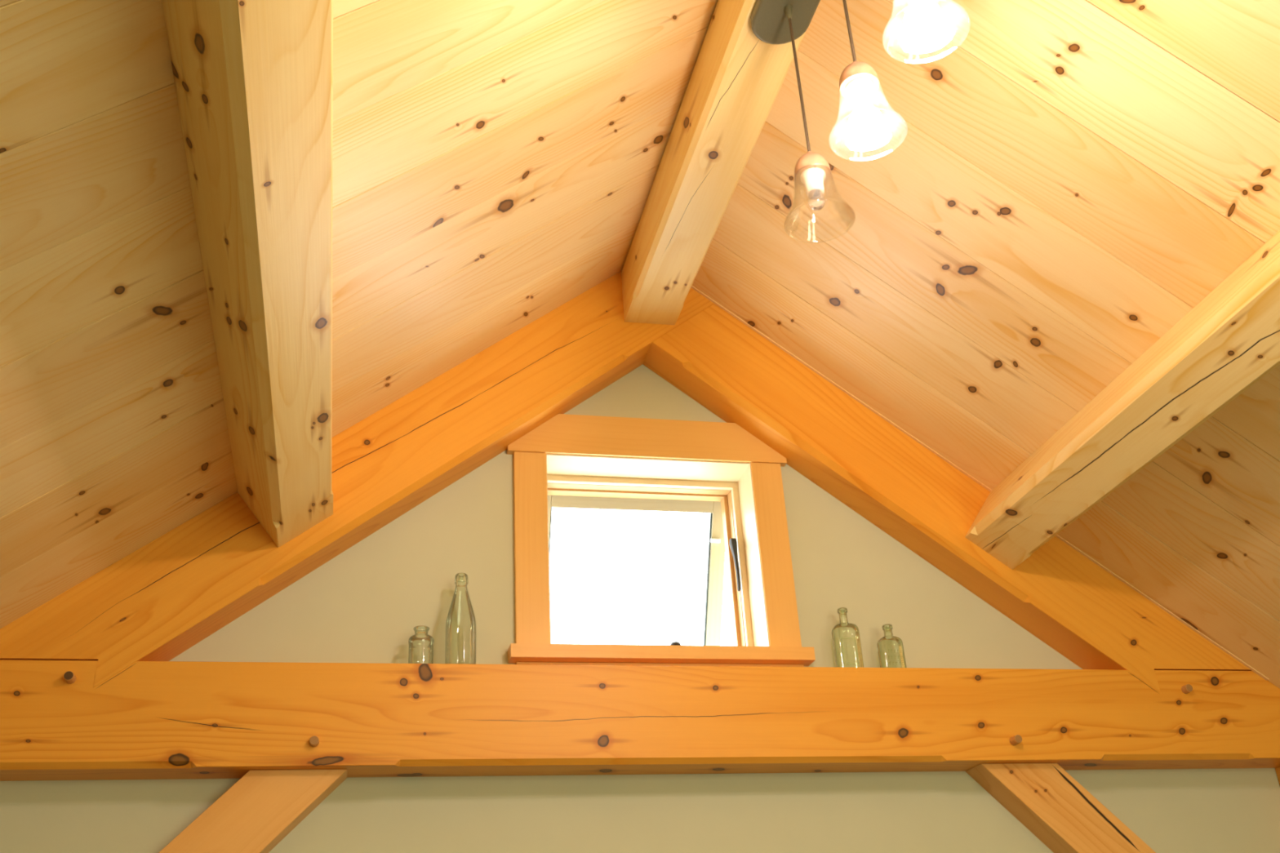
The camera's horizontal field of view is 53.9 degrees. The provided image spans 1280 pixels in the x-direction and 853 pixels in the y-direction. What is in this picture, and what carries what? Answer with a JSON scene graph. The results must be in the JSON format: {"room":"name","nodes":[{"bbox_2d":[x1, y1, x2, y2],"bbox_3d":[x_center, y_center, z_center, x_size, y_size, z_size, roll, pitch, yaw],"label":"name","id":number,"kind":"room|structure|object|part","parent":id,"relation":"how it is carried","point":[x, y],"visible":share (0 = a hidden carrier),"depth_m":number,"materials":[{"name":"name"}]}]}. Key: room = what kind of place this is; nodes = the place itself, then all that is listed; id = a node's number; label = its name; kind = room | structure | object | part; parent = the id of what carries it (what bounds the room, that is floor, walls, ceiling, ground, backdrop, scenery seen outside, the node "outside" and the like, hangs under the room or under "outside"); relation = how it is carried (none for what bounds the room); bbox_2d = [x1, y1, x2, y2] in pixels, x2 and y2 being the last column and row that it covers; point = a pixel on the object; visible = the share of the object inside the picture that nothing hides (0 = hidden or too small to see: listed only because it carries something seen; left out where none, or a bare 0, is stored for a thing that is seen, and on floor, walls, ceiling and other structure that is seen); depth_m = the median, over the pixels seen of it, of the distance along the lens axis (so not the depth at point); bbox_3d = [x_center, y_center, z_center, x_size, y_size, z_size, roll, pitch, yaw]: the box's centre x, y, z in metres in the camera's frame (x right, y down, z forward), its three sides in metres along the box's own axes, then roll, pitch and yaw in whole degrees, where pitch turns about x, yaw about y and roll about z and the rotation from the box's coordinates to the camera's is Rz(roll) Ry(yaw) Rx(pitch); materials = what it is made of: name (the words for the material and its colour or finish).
{"room":"timber-frame house interior","nodes":[
{"label":"timber-frame house interior","id":0,"kind":"room"},
{"bbox_2d":[0,0,1279,688],"bbox_3d":[0.510,-0.821,1.640,4.205,1.633,4.910,3,-28,-12],"label":"ceiling","id":1,"kind":"structure","parent":0,"point":[1064,184],"depth_m":2.77,"materials":[{"name":"brown wood"}]},
{"bbox_2d":[161,0,333,547],"bbox_3d":[-0.434,-0.807,1.301,0.238,0.242,4.400,3,-28,-12],"label":"purlin","id":2,"kind":"object","parent":1,"relation":"attached to","point":[253,79],"visible":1,"depth_m":2.06,"materials":[{"name":"brown wood"}]},
{"bbox_2d":[0,270,713,687],"bbox_3d":[-0.689,0.071,3.396,1.904,1.334,0.131,3,-28,-12],"label":"rafter","id":3,"kind":"object","parent":1,"relation":"attached to","point":[162,599],"visible":0.87,"depth_m":3.28,"materials":[{"name":"orange wood"}]},
{"bbox_2d":[621,0,806,324],"bbox_3d":[0.492,-1.384,1.833,0.153,0.176,4.400,3,-28,-12],"label":"ridge beam","id":4,"kind":"structure","parent":1,"relation":"attached to","point":[736,79],"depth_m":3.07,"materials":[{"name":"brown wood"}]},
{"bbox_2d":[750,0,855,242],"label":"pendant light","id":5,"kind":"object","parent":1,"relation":"hanging from","point":[772,21],"depth_m":2.40,"materials":[{"name":"clear glass"}]},
{"bbox_3d":[0.315,-0.691,2.498,0.006,0.376,0.006,3,-28,-12],"label":"cord","id":6,"kind":"part","parent":5,"relation":"part of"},
{"bbox_3d":[0.331,-0.426,2.362,0.031,0.041,0.031,3,-28,-12],"label":"bulb","id":7,"kind":"part","parent":5,"relation":"part of","materials":[{"name":"clear glass"}]},
{"bbox_3d":[0.331,-0.431,2.365,0.133,0.114,0.133,3,-28,-12],"label":"lamp shade","id":8,"kind":"part","parent":5,"relation":"part of","materials":[{"name":"clear glass"}]},
{"bbox_2d":[828,0,907,160],"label":"pendant light","id":9,"kind":"object","parent":1,"relation":"hanging from","point":[867,111],"depth_m":2.14,"materials":[{"name":"white glass"}]},
{"bbox_3d":[0.367,-0.802,2.287,0.006,0.376,0.006,3,-28,-12],"label":"cord","id":10,"kind":"part","parent":9,"relation":"part of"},
{"bbox_3d":[0.384,-0.521,2.143,0.060,0.077,0.060,3,-28,-12],"label":"bulb","id":11,"kind":"part","parent":9,"relation":"part of","materials":[{"name":"white glass"}]},
{"bbox_3d":[0.383,-0.542,2.154,0.133,0.114,0.133,3,-28,-12],"label":"lamp shade","id":12,"kind":"part","parent":9,"relation":"part of","materials":[{"name":"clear glass"}]},
{"bbox_2d":[882,0,970,63],"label":"pendant light","id":13,"kind":"object","parent":1,"relation":"hanging from","point":[922,20],"depth_m":1.92,"materials":[{"name":"white glass"}]},
{"bbox_3d":[0.435,-0.630,1.936,0.060,0.077,0.060,3,-28,-12],"label":"bulb","id":14,"kind":"part","parent":13,"relation":"part of","materials":[{"name":"white glass"}]},
{"bbox_3d":[0.434,-0.651,1.946,0.133,0.114,0.133,3,-28,-12],"label":"lamp shade","id":15,"kind":"part","parent":13,"relation":"part of","materials":[{"name":"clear glass"}]},
{"bbox_2d":[643,303,1250,692],"bbox_3d":[0.876,0.217,3.704,1.701,1.183,0.131,3,-28,-12],"label":"rafter","id":16,"kind":"object","parent":1,"relation":"attached to","point":[1057,594],"visible":0.94,"depth_m":3.63,"materials":[{"name":"orange wood"}]},
{"bbox_2d":[964,230,1279,569],"bbox_3d":[1.510,-0.704,1.725,0.238,0.242,4.400,3,-28,-12],"label":"purlin","id":17,"kind":"object","parent":1,"relation":"attached to","point":[1229,340],"visible":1,"depth_m":2.89,"materials":[{"name":"brown wood"}]},
{"bbox_2d":[0,364,1279,852],"bbox_3d":[0.073,1.272,3.148,3.860,3.798,0.210,3,-28,-12],"label":"wall","id":18,"kind":"structure","parent":0,"point":[365,604],"depth_m":3.29,"materials":[{"name":"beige paint"}]},
{"bbox_2d":[159,769,347,852],"bbox_3d":[-1.143,1.183,2.719,0.952,0.842,0.095,3,-28,-12],"label":"brace","id":19,"kind":"object","parent":18,"relation":"attached to","point":[260,810],"visible":1,"depth_m":2.89,"materials":[{"name":"brown wood"}]},
{"bbox_2d":[0,659,1279,781],"bbox_3d":[0.085,0.746,3.214,3.900,0.247,0.160,3,-28,-12],"label":"tie beam","id":20,"kind":"structure","parent":18,"relation":"attached to","point":[149,720],"depth_m":3.13,"materials":[{"name":"orange wood"}]},
{"bbox_2d":[408,626,434,663],"bbox_3d":[-0.549,0.555,3.152,0.064,0.104,0.064,3,-28,-12],"label":"bottle","id":21,"kind":"object","parent":20,"relation":"on","point":[413,637],"visible":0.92,"depth_m":3.17,"materials":[{"name":"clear glass"}]},
{"bbox_2d":[444,573,475,664],"bbox_3d":[-0.457,0.496,3.208,0.077,0.251,0.077,3,-28,-12],"label":"bottle","id":22,"kind":"object","parent":20,"relation":"on","point":[448,624],"visible":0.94,"depth_m":3.22,"materials":[{"name":"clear glass"}]},
{"bbox_2d":[831,607,863,667],"bbox_3d":[0.563,0.584,3.429,0.071,0.182,0.045,0,-27,-7],"label":"bottle","id":23,"kind":"object","parent":20,"relation":"on","point":[855,627],"visible":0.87,"depth_m":3.44,"materials":[{"name":"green glass"}]},
{"bbox_2d":[876,624,906,667],"bbox_3d":[0.686,0.610,3.441,0.067,0.136,0.041,4,-28,-15],"label":"bottle","id":24,"kind":"object","parent":20,"relation":"on","point":[898,640],"visible":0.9,"depth_m":3.45,"materials":[{"name":"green glass"}]},
{"bbox_2d":[506,413,815,666],"bbox_3d":[-0.008,0.431,3.709,0.824,0.768,0.567,3,-28,-12],"label":"window","id":25,"kind":"structure","parent":18,"relation":"in","point":[721,469],"depth_m":3.61,"materials":[{"name":"brown wood"}]},
{"bbox_3d":[-0.296,0.330,3.421,0.091,0.570,0.020,3,-28,-12],"label":"casing","id":26,"kind":"part","parent":25,"relation":"part of","materials":[{"name":"brown wood"}]},
{"bbox_3d":[-0.023,0.231,3.825,0.502,0.046,0.034,3,0,-12],"label":"sash rail","id":27,"kind":"part","parent":25,"relation":"part of","materials":[{"name":"beige wood"}]},
{"bbox_3d":[0.025,0.038,3.651,0.822,0.124,0.026,3,-28,-12],"label":"head casing","id":28,"kind":"part","parent":25,"relation":"part of","materials":[{"name":"brown wood"}]},
{"bbox_3d":[0.100,0.626,3.484,0.033,0.058,0.033,3,-28,-12],"label":"crank handle","id":29,"kind":"part","parent":25,"relation":"part of","materials":[{"name":"brown metal"}]},
{"bbox_3d":[0.277,0.404,3.668,0.024,0.160,0.023,3,-28,-12],"label":"lock lever","id":30,"kind":"part","parent":25,"relation":"part of","materials":[{"name":"black metal"}]},
{"bbox_3d":[0.382,0.365,3.570,0.091,0.570,0.020,3,-28,-12],"label":"casing","id":31,"kind":"part","parent":25,"relation":"part of","materials":[{"name":"brown wood"}]},
{"bbox_2d":[965,763,1155,852],"bbox_3d":[1.378,1.310,3.273,0.952,0.842,0.095,3,-28,-12],"label":"brace","id":32,"kind":"object","parent":18,"relation":"attached to","point":[1046,799],"visible":1,"depth_m":3.32,"materials":[{"name":"brown wood"}]},
{"bbox_3d":[0.680,1.932,0.230,4.100,0.100,4.910,3,-28,-12],"label":"floor","id":33,"kind":"structure","parent":0,"visible":0},
{"bbox_2d":[1275,766,1279,784],"bbox_3d":[1.965,1.964,3.052,0.139,2.271,0.129,3,-28,-12],"label":"post","id":34,"kind":"object","parent":33,"relation":"on","point":[1277,769],"visible":1,"depth_m":3.59,"materials":[{"name":"orange wood"}]}
]}

